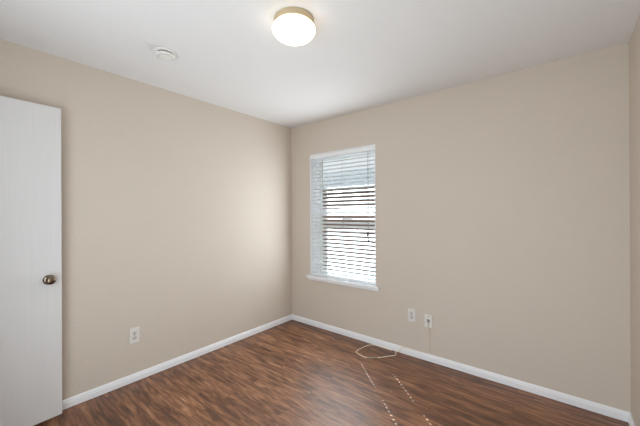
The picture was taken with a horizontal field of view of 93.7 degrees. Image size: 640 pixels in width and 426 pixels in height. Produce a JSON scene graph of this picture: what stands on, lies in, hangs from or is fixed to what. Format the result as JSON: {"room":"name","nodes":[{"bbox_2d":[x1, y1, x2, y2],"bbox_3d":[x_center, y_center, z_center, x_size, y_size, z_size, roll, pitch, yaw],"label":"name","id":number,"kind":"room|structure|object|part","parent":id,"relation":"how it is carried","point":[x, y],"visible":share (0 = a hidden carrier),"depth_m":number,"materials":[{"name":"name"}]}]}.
{"room":"empty bedroom","nodes":[
{"label":"empty bedroom","id":0,"kind":"room"},
{"bbox_2d":[0,39,291,399],"bbox_3d":[-1.382,0.141,2.775,0.250,2.440,3.430,0,0,39],"label":"wall","id":1,"kind":"structure","parent":0,"point":[176,209],"depth_m":2.55,"materials":[{"name":"beige paint"}]},
{"bbox_2d":[0,96,61,425],"bbox_3d":[-1.963,0.321,1.702,0.155,2.032,0.769,0,0,36],"label":"door","id":2,"kind":"structure","parent":1,"relation":"in","point":[30,133],"depth_m":1.88,"materials":[{"name":"white wood"}]},
{"bbox_3d":[-1.732,0.432,1.928,0.052,0.053,0.053,0,0,36],"label":"knob","id":3,"kind":"part","parent":2,"relation":"part of","materials":[{"name":"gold metal"}]},
{"bbox_2d":[129,327,139,343],"bbox_3d":[-1.497,0.988,2.423,0.010,0.122,0.074,0,0,39],"label":"wall outlet","id":4,"kind":"object","parent":1,"relation":"attached to","point":[134,333],"visible":1,"depth_m":2.42,"materials":[{"name":"white plastic"}]},
{"bbox_2d":[62,314,291,409],"bbox_3d":[-1.315,1.328,2.641,0.014,0.066,3.060,0,0,39],"label":"baseboard","id":5,"kind":"structure","parent":1,"relation":"attached to","point":[77,399],"depth_m":2.57,"materials":[{"name":"white paint"}]},
{"bbox_2d":[0,0,639,127],"bbox_3d":[-0.511,-1.144,1.258,3.526,0.120,4.680,0,0,39],"label":"ceiling","id":6,"kind":"structure","parent":0,"point":[360,55],"depth_m":1.90,"materials":[{"name":"white paint"}]},
{"bbox_2d":[154,47,176,60],"bbox_3d":[-1.039,-1.059,2.016,0.136,0.044,0.136,0,0,39],"label":"smoke detector","id":7,"kind":"object","parent":6,"relation":"attached to","point":[163,53],"visible":1,"depth_m":1.99,"materials":[{"name":"white plastic"}]},
{"bbox_2d":[272,7,314,45],"bbox_3d":[-0.146,-1.028,1.688,0.242,0.115,0.242,0,0,39],"label":"ceiling light","id":8,"kind":"object","parent":6,"relation":"attached to","point":[292,26],"visible":1,"depth_m":1.61,"materials":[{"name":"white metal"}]},
{"bbox_2d":[34,320,628,425],"bbox_3d":[-0.499,1.406,1.256,3.526,0.100,4.680,0,0,39],"label":"floor","id":9,"kind":"structure","parent":0,"point":[292,372],"depth_m":2.23,"materials":[{"name":"brown wood"}]},
{"bbox_2d":[291,42,630,412],"bbox_3d":[0.892,0.131,2.976,3.026,2.440,0.250,0,0,39],"label":"wall","id":10,"kind":"structure","parent":0,"point":[503,201],"depth_m":2.37,"materials":[{"name":"beige paint"}]},
{"bbox_2d":[307,144,379,291],"bbox_3d":[0.273,0.048,3.404,0.968,1.506,0.206,0,0,39],"label":"window","id":11,"kind":"structure","parent":10,"relation":"in","point":[372,287],"depth_m":3.59,"materials":[{"name":"white paint"}]},
{"bbox_2d":[311,145,374,284],"bbox_3d":[0.238,0.024,3.370,0.867,1.438,0.086,0,0,39],"label":"window blind","id":12,"kind":"object","parent":11,"relation":"attached to","point":[368,148],"visible":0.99,"depth_m":3.35,"materials":[{"name":"white plastic"}]},
{"bbox_3d":[0.267,0.029,3.369,0.002,1.390,0.051,0,0,39],"label":"ladder cord","id":13,"kind":"part","parent":12,"relation":"part of","materials":[{"name":"white fabric"}]},
{"bbox_3d":[0.252,0.731,3.383,0.857,0.024,0.048,0,0,39],"label":"rail","id":14,"kind":"part","parent":12,"relation":"part of","materials":[{"name":"white plastic"}]},
{"bbox_3d":[0.515,0.028,3.167,0.002,1.390,0.051,0,0,39],"label":"ladder cord","id":15,"kind":"part","parent":12,"relation":"part of","materials":[{"name":"white fabric"}]},
{"bbox_3d":[0.506,-0.184,3.124,0.003,0.911,0.016,0,0,39],"label":"pull cord","id":16,"kind":"part","parent":12,"relation":"part of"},
{"bbox_3d":[0.276,0.774,3.404,0.968,0.052,0.206,0,0,39],"label":"sill","id":17,"kind":"part","parent":11,"relation":"part of","materials":[{"name":"white paint"}]},
{"bbox_3d":[0.303,0.336,3.448,0.813,0.764,0.028,0,0,39],"label":"sash","id":18,"kind":"part","parent":11,"relation":"part of","materials":[{"name":"white plastic"}]},
{"bbox_3d":[0.318,-0.335,3.470,0.813,0.674,0.025,0,0,39],"label":"sash","id":19,"kind":"part","parent":11,"relation":"part of","materials":[{"name":"white plastic"}]},
{"bbox_2d":[408,308,415,322],"bbox_3d":[0.866,0.965,2.832,0.074,0.122,0.010,0,0,39],"label":"wall outlet","id":20,"kind":"object","parent":10,"relation":"attached to","point":[411,312],"visible":1,"depth_m":2.83,"materials":[{"name":"white plastic"}]},
{"bbox_2d":[424,314,432,327],"bbox_3d":[0.987,0.984,2.732,0.072,0.116,0.014,0,0,39],"label":"phone jack","id":21,"kind":"object","parent":10,"relation":"attached to","point":[428,318],"visible":1,"depth_m":2.72,"materials":[{"name":"white plastic"}]},
{"bbox_2d":[356,322,429,358],"bbox_3d":[0.657,1.172,2.808,0.639,0.361,0.305,0,0,39],"label":"cable","id":22,"kind":"object","parent":21,"relation":"attached to","point":[427,322],"visible":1,"depth_m":2.83,"materials":[{"name":"white plastic"}]},
{"bbox_2d":[292,314,629,421],"bbox_3d":[0.814,1.319,2.873,3.026,0.066,0.014,0,0,39],"label":"baseboard","id":23,"kind":"structure","parent":10,"relation":"attached to","point":[592,406],"depth_m":2.42,"materials":[{"name":"white paint"}]},
{"bbox_2d":[629,15,639,425],"bbox_3d":[1.160,0.128,0.709,0.250,2.440,3.430,0,0,39],"label":"wall","id":24,"kind":"structure","parent":0,"point":[634,43],"depth_m":1.78,"materials":[{"name":"beige paint"}]},
{"bbox_2d":[628,413,634,425],"bbox_3d":[1.022,1.316,0.741,0.014,0.066,3.060,0,0,39],"label":"baseboard","id":25,"kind":"structure","parent":24,"relation":"attached to","point":[630,418],"depth_m":1.88,"materials":[{"name":"white paint"}]},
{"label":"outside","id":26,"kind":"structure","parent":0,"visible":0},
{"bbox_2d":[323,265,374,276],"bbox_3d":[12.340,1.713,19.449,50.000,0.100,39.750,0,0,39],"label":"ground","id":27,"kind":"structure","parent":26,"point":[323,265],"depth_m":8.90,"materials":[{"name":"white"}]},
{"bbox_2d":[323,167,374,271],"bbox_3d":[2.495,0.015,10.519,20.800,3.370,4.780,0,0,39],"label":"house","id":28,"kind":"structure","parent":27,"relation":"on","point":[372,170],"depth_m":9.31,"materials":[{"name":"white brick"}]}
]}

